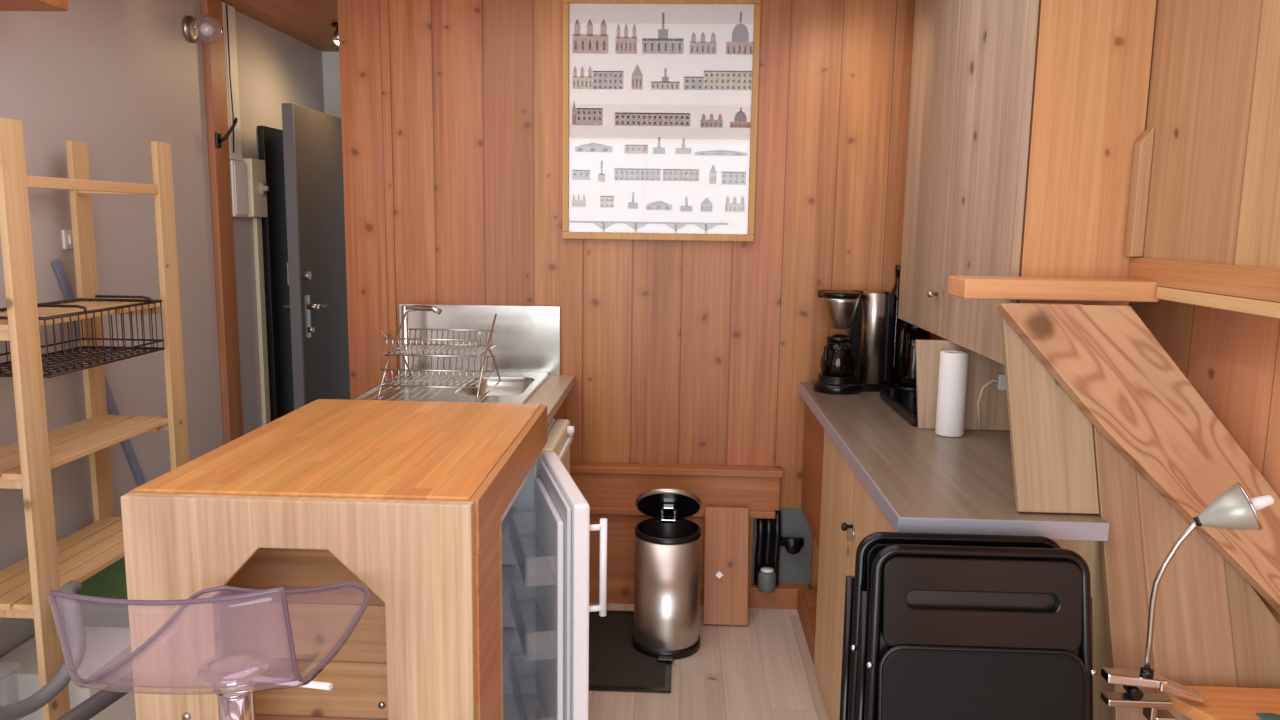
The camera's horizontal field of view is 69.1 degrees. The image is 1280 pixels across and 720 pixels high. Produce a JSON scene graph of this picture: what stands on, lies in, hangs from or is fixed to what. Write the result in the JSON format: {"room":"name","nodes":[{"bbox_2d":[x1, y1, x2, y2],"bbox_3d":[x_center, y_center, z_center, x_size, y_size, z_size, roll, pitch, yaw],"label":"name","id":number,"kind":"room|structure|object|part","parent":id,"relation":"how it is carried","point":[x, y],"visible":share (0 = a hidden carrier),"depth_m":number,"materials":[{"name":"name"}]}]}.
{"room":"kitchen","nodes":[
{"label":"kitchen","id":0,"kind":"room"},
{"bbox_2d":[0,0,323,657],"bbox_3d":[-1.871,-0.018,2.254,0.120,2.400,7.900,1,8,2],"label":"wall","id":1,"kind":"structure","parent":0,"point":[115,77],"depth_m":3.22,"materials":[{"name":"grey paint"}]},
{"bbox_2d":[0,0,67,10],"bbox_3d":[-1.687,-0.910,2.134,0.219,0.035,0.840,1,8,2],"label":"wall shelf","id":2,"kind":"object","parent":1,"relation":"attached to","point":[5,5],"visible":1,"depth_m":2.49,"materials":[{"name":"brown wood"}]},
{"bbox_2d":[61,230,73,248],"bbox_3d":[-1.769,-0.375,2.890,0.018,0.060,0.060,1,8,2],"label":"light switch","id":3,"kind":"object","parent":1,"relation":"attached to","point":[67,237],"visible":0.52,"depth_m":2.87,"materials":[{"name":"white paint"}]},
{"bbox_2d":[182,15,222,43],"bbox_3d":[-1.668,-1.268,3.567,0.127,0.106,0.105,1,8,2],"label":"wall lamp","id":4,"kind":"object","parent":1,"relation":"attached to","point":[189,24],"visible":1,"depth_m":3.55,"materials":[{"name":"silver metal"}]},
{"bbox_3d":[-1.662,-1.268,3.567,0.050,0.050,0.050,1,8,2],"label":"bulb","id":5,"kind":"part","parent":4,"relation":"part of","materials":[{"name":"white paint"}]},
{"bbox_2d":[200,0,243,444],"bbox_3d":[-1.724,-0.259,3.879,0.029,2.400,0.125,1,8,2],"label":"trim","id":6,"kind":"structure","parent":1,"relation":"attached to","point":[213,54],"depth_m":3.81,"materials":[{"name":"brown wood"}]},
{"bbox_2d":[215,118,238,147],"bbox_3d":[-1.667,-0.919,3.758,0.090,0.123,0.033,-4,10,-27],"label":"coat hook","id":7,"kind":"object","parent":1,"relation":"attached to","point":[219,140],"visible":1,"depth_m":3.75,"materials":[{"name":"black metal"}]},
{"bbox_3d":[-1.698,-0.886,3.747,0.008,0.060,0.036,1,8,2],"label":"plate","id":8,"kind":"part","parent":7,"relation":"part of","materials":[{"name":"black plastic"}]},
{"bbox_2d":[226,4,234,152],"bbox_3d":[-1.688,-1.157,3.835,0.006,0.590,0.011,5,9,24],"label":"cable","id":9,"kind":"object","parent":1,"relation":"attached to","point":[226,4],"visible":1,"depth_m":3.83,"materials":[{"name":"black plastic"}]},
{"bbox_2d":[222,2,241,160],"bbox_3d":[-1.708,-1.152,3.871,0.027,0.626,0.107,1,8,2],"label":"cable trunking","id":10,"kind":"object","parent":1,"relation":"attached to","point":[237,155],"visible":0.73,"depth_m":3.87,"materials":[{"name":"white paint"}]},
{"bbox_2d":[230,160,247,216],"bbox_3d":[-1.707,-0.725,3.938,0.041,0.235,0.121,1,8,2],"label":"box","id":11,"kind":"object","parent":1,"relation":"attached to","point":[237,168],"visible":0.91,"depth_m":3.92,"materials":[{"name":"white paint"}]},
{"bbox_2d":[242,158,270,425],"bbox_3d":[-1.688,0.005,4.197,0.086,1.785,0.150,1,8,2],"label":"meter box","id":12,"kind":"object","parent":1,"relation":"attached to","point":[257,189],"visible":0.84,"depth_m":4.16,"materials":[{"name":"beige plastic"}]},
{"bbox_3d":[-1.694,-0.753,4.080,0.054,0.250,0.140,1,8,2],"label":"casing","id":13,"kind":"part","parent":12,"relation":"part of","materials":[{"name":"beige plastic"}]},
{"bbox_2d":[257,126,293,421],"bbox_3d":[-1.694,-0.145,4.681,0.029,1.940,0.770,1,8,2],"label":"door","id":14,"kind":"structure","parent":1,"relation":"in","point":[270,140],"depth_m":4.33,"materials":[{"name":"black paint"}]},
{"bbox_2d":[281,103,349,409],"bbox_3d":[-1.516,-0.151,4.432,0.170,2.010,0.605,1,8,2],"label":"door","id":15,"kind":"structure","parent":1,"relation":"in","point":[312,139],"depth_m":4.28,"materials":[{"name":"paint"}]},
{"bbox_3d":[-1.522,-0.203,4.238,0.170,0.190,0.135,1,8,2],"label":"handle","id":16,"kind":"part","parent":15,"relation":"part of","materials":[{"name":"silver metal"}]},
{"bbox_2d":[221,0,338,51],"bbox_3d":[0.007,-1.225,2.044,4.000,0.100,8.000,1,8,2],"label":"ceiling","id":17,"kind":"structure","parent":0,"point":[309,22],"depth_m":4.05,"materials":[{"name":"brown wood"}]},
{"bbox_2d":[331,23,338,44],"bbox_3d":[-1.358,-1.467,4.192,0.059,0.091,0.059,1,8,2],"label":"ceiling spotlight","id":18,"kind":"object","parent":17,"relation":"attached to","point":[335,39],"visible":0.44,"depth_m":4.17,"materials":[{"name":"silver metal"}]},
{"bbox_3d":[-1.358,-1.459,4.194,0.059,0.045,0.059,1,8,2],"label":"lamp shade","id":19,"kind":"part","parent":18,"relation":"part of","materials":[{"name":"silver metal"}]},
{"bbox_2d":[322,52,340,117],"bbox_3d":[-1.397,-0.437,5.106,0.580,2.400,0.100,1,8,2],"label":"wall","id":20,"kind":"structure","parent":0,"point":[331,65],"depth_m":4.91,"materials":[{"name":"white paint"}]},
{"bbox_2d":[525,375,574,425],"bbox_3d":[-0.625,0.139,3.275,0.692,0.033,0.938,1,8,2],"label":"countertop","id":21,"kind":"structure","parent":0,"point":[554,390],"depth_m":3.34,"materials":[{"name":"beige laminate"}]},
{"bbox_2d":[399,305,441,376],"bbox_3d":[-0.840,-0.071,3.551,0.178,0.277,0.051,3,9,17],"label":"tap","id":22,"kind":"object","parent":21,"relation":"on","point":[405,332],"depth_m":3.55,"materials":[{"name":"silver metal"}]},
{"bbox_2d":[337,0,946,589],"bbox_3d":[0.369,-0.203,3.702,3.070,2.400,0.112,1,8,2],"label":"wall","id":23,"kind":"structure","parent":0,"point":[677,352],"depth_m":3.63,"materials":[{"name":"brown wood"}]},
{"bbox_2d":[399,304,559,375],"bbox_3d":[-0.638,-0.081,3.701,0.640,0.275,0.008,1,8,2],"label":"backsplash","id":24,"kind":"structure","parent":23,"relation":"attached to","point":[525,338],"depth_m":3.69,"materials":[{"name":"silver metal"}]},
{"bbox_2d":[562,0,761,241],"bbox_3d":[0.075,-0.914,3.548,0.744,0.907,0.028,1,8,2],"label":"framed poster","id":25,"kind":"object","parent":23,"relation":"attached to","point":[660,97],"visible":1,"depth_m":3.55,"materials":[{"name":"paper"}]},
{"bbox_2d":[570,473,779,586],"bbox_3d":[-0.213,0.672,3.782,1.535,0.460,0.060,1,8,2],"label":"trim","id":26,"kind":"structure","parent":23,"relation":"attached to","point":[598,489],"depth_m":3.72,"materials":[{"name":"brown wood"}]},
{"bbox_2d":[570,461,782,477],"bbox_3d":[-0.205,0.432,3.739,1.545,0.028,0.075,1,8,2],"label":"trim","id":27,"kind":"structure","parent":23,"relation":"attached to","point":[575,466],"depth_m":3.69,"materials":[{"name":"brown wood"}]},
{"bbox_2d":[589,505,775,518],"bbox_3d":[-0.220,0.595,3.759,1.520,0.028,0.085,1,8,2],"label":"trim","id":28,"kind":"structure","parent":23,"relation":"attached to","point":[618,510],"depth_m":3.71,"materials":[{"name":"brown wood"}]},
{"bbox_2d":[589,582,809,608],"bbox_3d":[-0.150,0.943,3.815,1.670,0.085,0.070,1,8,2],"label":"baseboard","id":29,"kind":"structure","parent":23,"relation":"attached to","point":[785,595],"depth_m":3.76,"materials":[{"name":"brown wood"}]},
{"bbox_2d":[754,518,764,584],"bbox_3d":[0.484,0.758,3.757,0.037,0.306,0.038,1,8,2],"label":"pipe","id":30,"kind":"object","parent":23,"relation":"attached to","point":[760,538],"visible":0.77,"depth_m":3.74,"materials":[{"name":"black plastic"}]},
{"bbox_2d":[763,519,772,566],"bbox_3d":[0.517,0.759,3.756,0.037,0.306,0.038,1,8,2],"label":"pipe","id":31,"kind":"object","parent":23,"relation":"attached to","point":[768,542],"visible":0.59,"depth_m":3.74,"materials":[{"name":"black plastic"}]},
{"bbox_2d":[758,567,775,592],"bbox_3d":[0.508,0.878,3.726,0.072,0.087,0.072,1,8,2],"label":"meter","id":32,"kind":"object","parent":31,"relation":"attached to","point":[766,576],"visible":1,"depth_m":3.70,"materials":[{"name":"grey plastic"}]},
{"bbox_2d":[772,511,780,584],"bbox_3d":[0.551,0.759,3.755,0.033,0.306,0.034,1,8,2],"label":"pipe","id":33,"kind":"object","parent":23,"relation":"attached to","point":[777,521],"visible":0.79,"depth_m":3.74,"materials":[{"name":"black plastic"}]},
{"bbox_2d":[781,537,803,554],"bbox_3d":[0.613,0.736,3.733,0.088,0.070,0.072,1,8,2],"label":"stopcock","id":34,"kind":"object","parent":33,"relation":"attached to","point":[793,545],"visible":1,"depth_m":3.70,"materials":[{"name":"black plastic"}]},
{"bbox_2d":[751,508,811,583],"bbox_3d":[0.576,0.755,3.786,0.245,0.315,0.007,1,8,2],"label":"trim","id":35,"kind":"structure","parent":23,"relation":"attached to","point":[796,568],"depth_m":3.78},
{"bbox_2d":[534,603,828,719],"bbox_3d":[-0.028,1.248,2.413,4.000,0.100,8.000,1,8,2],"label":"floor","id":36,"kind":"structure","parent":0,"point":[763,669],"depth_m":3.16,"materials":[{"name":"brown wood"}]},
{"bbox_2d":[0,580,133,719],"bbox_3d":[-1.337,0.920,2.028,0.356,0.624,1.526,2,9,8],"label":"vacuum cleaner","id":37,"kind":"object","parent":36,"relation":"on","point":[89,708],"visible":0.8,"depth_m":2.20,"materials":[{"name":"grey plastic"}]},
{"bbox_2d":[0,618,135,719],"bbox_3d":[-1.644,0.969,2.780,0.310,0.299,0.470,1,8,2],"label":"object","id":38,"kind":"structure","parent":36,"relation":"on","point":[105,646],"depth_m":2.61,"materials":[{"name":"white translucent plastic"}]},
{"bbox_2d":[78,557,129,626],"bbox_3d":[-1.599,0.685,2.883,0.200,0.230,0.160,1,8,2],"label":"carton","id":39,"kind":"object","parent":38,"relation":"on","point":[110,582],"visible":0.16,"depth_m":2.81,"materials":[{"name":"cardboard"}]},
{"bbox_2d":[0,118,189,719],"bbox_3d":[-1.621,0.234,2.769,0.331,1.755,1.035,1,8,2],"label":"shelving unit","id":40,"kind":"object","parent":36,"relation":"on","point":[26,464],"visible":0.75,"depth_m":2.50,"materials":[{"name":"brown wood"}]},
{"bbox_3d":[-1.485,0.307,2.292,0.018,1.755,0.082,1,8,2],"label":"post","id":41,"kind":"part","parent":40,"relation":"part of","materials":[{"name":"brown wood"}]},
{"bbox_3d":[-1.605,0.572,2.644,0.241,0.038,0.683,1,8,2],"label":"slatted shelf","id":42,"kind":"part","parent":40,"relation":"part of","materials":[{"name":"brown wood"}]},
{"bbox_3d":[-1.595,-0.117,2.542,0.241,0.038,0.683,1,8,2],"label":"slatted shelf","id":43,"kind":"part","parent":40,"relation":"part of","materials":[{"name":"brown wood"}]},
{"bbox_2d":[0,295,164,377],"bbox_3d":[-1.572,-0.078,2.548,0.257,0.168,0.519,1,8,2],"label":"wire basket","id":44,"kind":"object","parent":40,"relation":"hanging from","point":[61,364],"visible":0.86,"depth_m":2.61,"materials":[{"name":"black metal"}]},
{"bbox_3d":[-1.600,0.243,2.595,0.241,0.038,0.683,1,8,2],"label":"slatted shelf","id":45,"kind":"part","parent":40,"relation":"part of","materials":[{"name":"brown wood"}]},
{"bbox_3d":[-1.717,0.207,2.945,0.018,1.755,0.082,1,8,2],"label":"post","id":46,"kind":"part","parent":40,"relation":"part of","materials":[{"name":"brown wood"}]},
{"bbox_3d":[-1.461,-0.469,2.504,0.014,0.028,0.566,1,8,2],"label":"rail","id":47,"kind":"part","parent":40,"relation":"part of","materials":[{"name":"brown wood"}]},
{"bbox_3d":[-1.457,0.212,2.934,0.018,1.755,0.082,1,8,2],"label":"post","id":48,"kind":"part","parent":40,"relation":"part of","materials":[{"name":"brown wood"}]},
{"bbox_2d":[49,581,369,719],"bbox_3d":[-0.689,0.796,1.621,0.400,1.009,0.429,1,8,2],"label":"bar stool","id":49,"kind":"object","parent":36,"relation":"on","point":[234,676],"visible":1,"depth_m":1.54,"materials":[{"name":"plastic"}]},
{"bbox_3d":[-0.686,0.536,1.577,0.115,0.045,0.115,1,8,2],"label":"swivel plate","id":50,"kind":"part","parent":49,"relation":"part of","materials":[{"name":"silver metal"}]},
{"bbox_3d":[-0.580,0.534,1.538,0.157,0.021,0.018,3,9,17],"label":"lever","id":51,"kind":"part","parent":49,"relation":"part of","materials":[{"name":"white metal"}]},
{"bbox_2d":[120,399,546,719],"bbox_3d":[-0.654,0.690,2.362,0.701,1.000,0.990,1,8,2],"label":"kitchen island","id":52,"kind":"object","parent":36,"relation":"on","point":[406,502],"visible":0.98,"depth_m":1.88,"materials":[{"name":"brown wood"}]},
{"bbox_3d":[-0.986,0.683,2.394,0.035,0.996,0.954,1,8,2],"label":"panel","id":53,"kind":"part","parent":52,"relation":"part of","materials":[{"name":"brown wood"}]},
{"bbox_3d":[-0.678,0.763,1.893,0.693,0.994,0.030,1,8,2],"label":"panel","id":54,"kind":"part","parent":52,"relation":"part of","materials":[{"name":"brown wood"}]},
{"bbox_3d":[-0.667,0.744,2.173,0.618,0.910,0.020,1,8,2],"label":"panel","id":55,"kind":"part","parent":52,"relation":"part of","materials":[{"name":"brown wood"}]},
{"bbox_3d":[-0.323,0.696,2.367,0.041,0.996,0.954,1,8,2],"label":"panel","id":56,"kind":"part","parent":52,"relation":"part of","materials":[{"name":"brown wood"}]},
{"bbox_2d":[350,304,574,425],"bbox_3d":[-0.633,0.440,3.320,0.700,1.214,0.938,1,8,2],"label":"sink","id":57,"kind":"object","parent":36,"relation":"on","point":[526,339],"visible":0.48,"depth_m":3.68,"materials":[{"name":"silver metal"}]},
{"bbox_2d":[377,312,500,401],"bbox_3d":[-0.694,-0.021,3.260,0.337,0.264,0.415,1,8,2],"label":"dish rack","id":58,"kind":"object","parent":57,"relation":"on","point":[389,353],"visible":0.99,"depth_m":3.19,"materials":[{"name":"silver metal"}]},
{"bbox_3d":[-0.859,-0.025,3.267,0.007,0.264,0.415,1,8,2],"label":"frame","id":59,"kind":"part","parent":58,"relation":"part of","materials":[{"name":"silver metal"}]},
{"bbox_3d":[-0.529,-0.018,3.253,0.007,0.264,0.415,1,8,2],"label":"frame","id":60,"kind":"part","parent":58,"relation":"part of","materials":[{"name":"silver metal"}]},
{"bbox_2d":[502,452,606,719],"bbox_3d":[-0.471,0.738,2.570,0.781,0.850,0.622,1,8,2],"label":"fridge","id":61,"kind":"object","parent":36,"relation":"on","point":[546,527],"visible":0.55,"depth_m":2.51,"materials":[{"name":"white plastic"}]},
{"bbox_3d":[-0.214,0.706,2.600,0.042,0.790,0.545,-1,9,-14],"label":"door","id":62,"kind":"part","parent":61,"relation":"part of","materials":[{"name":"white plastic"}]},
{"bbox_3d":[-0.110,0.528,2.362,0.053,0.255,0.019,-1,9,-12],"label":"handle","id":63,"kind":"part","parent":61,"relation":"part of","materials":[{"name":"white plastic"}]},
{"bbox_2d":[538,418,573,477],"bbox_3d":[-0.561,0.653,3.147,0.650,0.845,0.460,1,8,2],"label":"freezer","id":64,"kind":"object","parent":36,"relation":"on","point":[560,433],"visible":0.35,"depth_m":3.11,"materials":[{"name":"white plastic"}]},
{"bbox_3d":[-0.238,0.242,3.203,0.024,0.032,0.032,1,8,2],"label":"knob","id":65,"kind":"part","parent":64,"relation":"part of","materials":[{"name":"white plastic"}]},
{"bbox_2d":[589,610,671,692],"bbox_3d":[-0.064,1.046,3.384,0.360,0.009,0.625,1,8,2],"label":"floor mat","id":66,"kind":"object","parent":36,"relation":"on","point":[615,664],"visible":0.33,"depth_m":3.27,"materials":[{"name":"rubber"}]},
{"bbox_2d":[632,488,701,661],"bbox_3d":[0.099,0.748,3.363,0.252,0.612,0.286,1,8,2],"label":"pedal bin","id":67,"kind":"object","parent":66,"relation":"on","point":[667,545],"visible":1,"depth_m":3.30,"materials":[{"name":"silver metal"}]},
{"bbox_3d":[0.104,0.522,3.373,0.242,0.170,0.191,1,8,2],"label":"lid","id":68,"kind":"part","parent":67,"relation":"part of","materials":[{"name":"silver metal"}]},
{"bbox_2d":[703,507,748,625],"bbox_3d":[0.336,0.801,3.628,0.172,0.428,0.158,1,8,2],"label":"wooden panel","id":69,"kind":"object","parent":36,"relation":"on","point":[726,529],"visible":1,"depth_m":3.62,"materials":[{"name":"brown wood"}]},
{"bbox_3d":[0.307,0.834,3.608,0.030,0.031,0.020,1,8,2],"label":"knob","id":70,"kind":"part","parent":69,"relation":"part of","materials":[{"name":"white ceramic"}]},
{"bbox_2d":[839,532,1061,719],"bbox_3d":[0.663,0.818,1.946,0.497,0.896,0.179,1,8,2],"label":"folding chair","id":71,"kind":"object","parent":36,"relation":"on","point":[868,548],"visible":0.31,"depth_m":1.95,"materials":[{"name":"black plastic"}]},
{"bbox_3d":[0.432,0.862,1.979,0.023,0.793,0.148,2,9,9],"label":"leg","id":72,"kind":"part","parent":71,"relation":"part of","materials":[{"name":"black metal"}]},
{"bbox_3d":[0.669,0.479,1.942,0.392,0.185,0.051,1,8,2],"label":"backrest","id":73,"kind":"part","parent":71,"relation":"part of","materials":[{"name":"black plastic"}]},
{"bbox_2d":[797,402,1111,719],"bbox_3d":[0.887,0.694,2.905,0.634,0.872,1.555,1,8,2],"label":"base cabinet","id":74,"kind":"object","parent":36,"relation":"on","point":[839,512],"visible":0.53,"depth_m":2.86,"materials":[{"name":"brown wood"}]},
{"bbox_2d":[803,590,816,627],"bbox_3d":[0.922,0.969,3.474,0.560,0.015,0.490,1,8,2],"label":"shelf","id":75,"kind":"object","parent":74,"relation":"attached to","point":[809,596],"depth_m":3.55,"materials":[{"name":"brown wood"}]},
{"bbox_3d":[0.613,0.687,2.929,0.021,0.865,0.520,1,8,2],"label":"door","id":76,"kind":"part","parent":74,"relation":"part of","materials":[{"name":"brown wood"}]},
{"bbox_3d":[0.578,0.466,2.594,0.031,0.026,0.026,1,8,2],"label":"knob","id":77,"kind":"part","parent":74,"relation":"part of","materials":[{"name":"black plastic"}]},
{"bbox_3d":[0.590,0.764,2.410,0.021,0.865,0.520,1,8,2],"label":"door","id":78,"kind":"part","parent":74,"relation":"part of","materials":[{"name":"brown wood"}]},
{"bbox_2d":[799,383,1108,540],"bbox_3d":[0.910,0.241,2.836,0.632,0.040,1.703,1,8,2],"label":"countertop","id":79,"kind":"structure","parent":74,"relation":"on","point":[920,480],"depth_m":2.37,"materials":[{"name":"laminate"}]},
{"bbox_2d":[813,290,894,394],"bbox_3d":[0.807,-0.071,3.506,0.297,0.376,0.200,1,8,2],"label":"coffee maker","id":80,"kind":"object","parent":79,"relation":"on","point":[838,375],"visible":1,"depth_m":3.47,"materials":[{"name":"silver metal"}]},
{"bbox_3d":[0.741,-0.022,3.492,0.124,0.148,0.140,1,8,2],"label":"jug handle","id":81,"kind":"part","parent":80,"relation":"part of","materials":[{"name":"black plastic"}]},
{"bbox_3d":[0.751,-0.246,3.473,0.150,0.018,0.150,1,8,2],"label":"filter lid","id":82,"kind":"part","parent":80,"relation":"part of","materials":[{"name":"black plastic"}]},
{"bbox_2d":[888,265,903,386],"bbox_3d":[0.991,-0.131,3.603,0.062,0.472,0.062,1,8,2],"label":"bottle","id":83,"kind":"object","parent":79,"relation":"on","point":[897,322],"visible":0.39,"depth_m":3.58,"materials":[{"name":"black glass"}]},
{"bbox_2d":[879,389,917,425],"bbox_3d":[1.022,0.160,3.139,0.325,0.034,0.475,1,8,2],"label":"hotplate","id":84,"kind":"object","parent":79,"relation":"on","point":[904,402],"visible":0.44,"depth_m":3.16,"materials":[{"name":"black glass"}]},
{"bbox_3d":[1.022,0.145,3.137,0.315,0.004,0.465,1,8,2],"label":"glass plate","id":85,"kind":"part","parent":84,"relation":"part of","materials":[{"name":"black glass"}]},
{"bbox_2d":[893,321,929,389],"bbox_3d":[1.024,-0.018,3.472,0.149,0.287,0.147,1,8,2],"label":"kettle","id":86,"kind":"object","parent":79,"relation":"on","point":[906,370],"visible":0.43,"depth_m":3.42,"materials":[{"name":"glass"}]},
{"bbox_3d":[1.015,-0.052,3.459,0.132,0.216,0.130,1,8,2],"label":"lid and handle","id":87,"kind":"part","parent":86,"relation":"part of","materials":[{"name":"black plastic"}]},
{"bbox_2d":[935,350,968,436],"bbox_3d":[0.937,0.100,2.792,0.082,0.250,0.082,1,8,2],"label":"paper towel roll","id":88,"kind":"object","parent":79,"relation":"on","point":[953,365],"visible":1,"depth_m":2.76,"materials":[{"name":"white paper"}]},
{"bbox_2d":[915,340,1009,430],"bbox_3d":[1.034,0.079,2.865,0.382,0.276,0.018,1,8,2],"label":"board","id":89,"kind":"object","parent":79,"relation":"on","point":[994,415],"visible":0.51,"depth_m":2.86,"materials":[{"name":"brown wood"}]},
{"bbox_2d":[977,374,1005,427],"bbox_3d":[1.089,0.126,2.851,0.109,0.170,0.016,1,8,2],"label":"power cable","id":90,"kind":"object","parent":79,"relation":"on","point":[1001,385],"visible":0.74,"depth_m":2.84,"materials":[{"name":"beige plastic"}]},
{"bbox_3d":[1.067,0.134,2.854,0.065,0.154,0.010,1,8,2],"label":"cord","id":91,"kind":"part","parent":90,"relation":"part of","materials":[{"name":"beige plastic"}]},
{"bbox_2d":[1001,303,1098,513],"bbox_3d":[0.921,0.104,2.100,0.183,0.450,0.189,1,8,2],"label":"board","id":92,"kind":"object","parent":79,"relation":"on","point":[1052,445],"visible":0.71,"depth_m":2.07,"materials":[{"name":"beige wood"}]},
{"bbox_2d":[855,544,1096,719],"bbox_3d":[0.678,0.829,1.872,0.497,0.896,0.179,1,8,2],"label":"folding chair","id":93,"kind":"object","parent":36,"relation":"on","point":[946,632],"visible":1,"depth_m":1.85,"materials":[{"name":"black plastic"}]},
{"bbox_3d":[0.447,0.873,1.904,0.023,0.793,0.148,2,9,9],"label":"leg","id":94,"kind":"part","parent":93,"relation":"part of","materials":[{"name":"black metal"}]},
{"bbox_3d":[0.684,0.490,1.867,0.392,0.185,0.051,1,8,2],"label":"backrest","id":95,"kind":"part","parent":93,"relation":"part of","materials":[{"name":"black plastic"}]},
{"bbox_3d":[0.676,0.862,1.849,0.400,0.564,0.117,1,8,2],"label":"seat","id":96,"kind":"part","parent":93,"relation":"part of","materials":[{"name":"black plastic"}]},
{"bbox_3d":[0.909,0.882,1.886,0.024,0.793,0.148,0,9,-5],"label":"leg","id":97,"kind":"part","parent":93,"relation":"part of","materials":[{"name":"black metal"}]},
{"bbox_2d":[1092,424,1279,719],"bbox_3d":[1.164,0.704,1.953,0.396,1.153,0.464,1,8,2],"label":"cladding","id":98,"kind":"object","parent":36,"relation":"on","point":[1212,628],"visible":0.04,"depth_m":1.99,"materials":[{"name":"brown wood"}]},
{"bbox_2d":[1156,686,1279,719],"bbox_3d":[1.187,1.018,1.633,0.309,0.618,0.630,1,8,2],"label":"table","id":99,"kind":"object","parent":36,"relation":"on","point":[1221,703],"visible":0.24,"depth_m":1.83,"materials":[{"name":"brown wood"}]},
{"bbox_2d":[1100,482,1273,719],"bbox_3d":[1.047,0.475,1.785,0.259,0.500,0.094,2,9,9],"label":"lamp","id":100,"kind":"object","parent":99,"relation":"attached to","point":[1233,509],"visible":1,"depth_m":1.81,"materials":[{"name":"silver metal"}]},
{"bbox_3d":[1.112,0.276,1.743,0.102,0.088,0.089,1,8,2],"label":"lampshade","id":101,"kind":"part","parent":100,"relation":"part of","materials":[{"name":"silver metal"}]},
{"bbox_3d":[1.133,0.277,1.744,0.093,0.059,0.024,4,9,21],"label":"bulb","id":102,"kind":"part","parent":100,"relation":"part of","materials":[{"name":"white glass"}]},
{"bbox_2d":[1256,713,1279,719],"bbox_3d":[1.252,0.688,1.697,0.167,0.015,0.142,1,8,2],"label":"folded cloth","id":103,"kind":"object","parent":99,"relation":"on","point":[1264,716],"visible":1,"depth_m":1.76,"materials":[{"name":"teal fabric"}]},
{"bbox_2d":[1129,299,1279,623],"bbox_3d":[1.561,0.223,0.957,0.450,2.400,5.360,1,8,2],"label":"wall","id":104,"kind":"structure","parent":0,"point":[1231,359],"depth_m":2.17,"materials":[{"name":"orange wood"}]},
{"bbox_2d":[996,304,1279,613],"bbox_3d":[1.114,0.205,2.085,0.630,0.642,0.153,5,9,24],"label":"wooden board","id":105,"kind":"object","parent":104,"relation":"attached to","point":[1105,358],"visible":0.92,"depth_m":2.04,"materials":[{"name":"brown wood"}]},
{"bbox_2d":[1124,126,1154,256],"bbox_3d":[1.199,-0.403,2.233,0.029,0.307,0.035,1,8,2],"label":"trim","id":106,"kind":"structure","parent":104,"relation":"attached to","point":[1143,147],"depth_m":2.22,"materials":[{"name":"brown wood"}]},
{"bbox_2d":[1129,257,1279,301],"bbox_3d":[1.121,0.068,0.333,0.015,0.061,3.935,1,8,2],"label":"trim","id":107,"kind":"structure","parent":104,"relation":"attached to","point":[1252,282],"depth_m":1.92,"materials":[{"name":"brown wood"}]},
{"bbox_2d":[1139,0,1279,286],"bbox_3d":[1.254,-0.471,0.887,0.185,1.015,5.200,1,8,2],"label":"cladding","id":108,"kind":"object","parent":104,"relation":"attached to","point":[1213,102],"depth_m":1.95,"materials":[{"name":"brown wood"}]},
{"bbox_2d":[898,0,1156,364],"bbox_3d":[1.078,-0.663,2.814,0.324,1.201,1.162,1,8,2],"label":"upper cabinet","id":109,"kind":"object","parent":108,"relation":"attached to","point":[1027,118],"visible":0.77,"depth_m":2.30,"materials":[{"name":"brown wood"}]},
{"bbox_3d":[0.971,-0.709,3.110,0.020,1.201,0.572,1,8,2],"label":"door","id":110,"kind":"part","parent":109,"relation":"part of","materials":[{"name":"brown wood"}]},
{"bbox_3d":[0.928,-0.208,2.942,0.032,0.024,0.039,1,8,2],"label":"knob","id":111,"kind":"part","parent":109,"relation":"part of","materials":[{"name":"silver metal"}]},
{"bbox_3d":[0.946,-0.623,2.534,0.020,1.201,0.587,1,8,2],"label":"door","id":112,"kind":"part","parent":109,"relation":"part of","materials":[{"name":"brown wood"}]},
{"bbox_2d":[948,276,1159,301],"bbox_3d":[0.983,-0.171,2.228,0.446,0.047,0.139,1,8,2],"label":"plank","id":113,"kind":"object","parent":109,"relation":"attached to","point":[966,287],"visible":0.94,"depth_m":2.16,"materials":[{"name":"brown wood"}]},
{"bbox_3d":[1.082,-0.579,2.247,0.267,1.199,0.018,1,8,2],"label":"panel","id":114,"kind":"part","parent":109,"relation":"part of","materials":[{"name":"brown wood"}]},
{"bbox_2d":[1156,287,1279,318],"bbox_3d":[1.115,0.123,0.268,0.016,0.028,3.790,1,8,2],"label":"trim","id":115,"kind":"structure","parent":104,"relation":"attached to","point":[1225,302],"depth_m":1.88,"materials":[{"name":"brown wood"}]}
]}

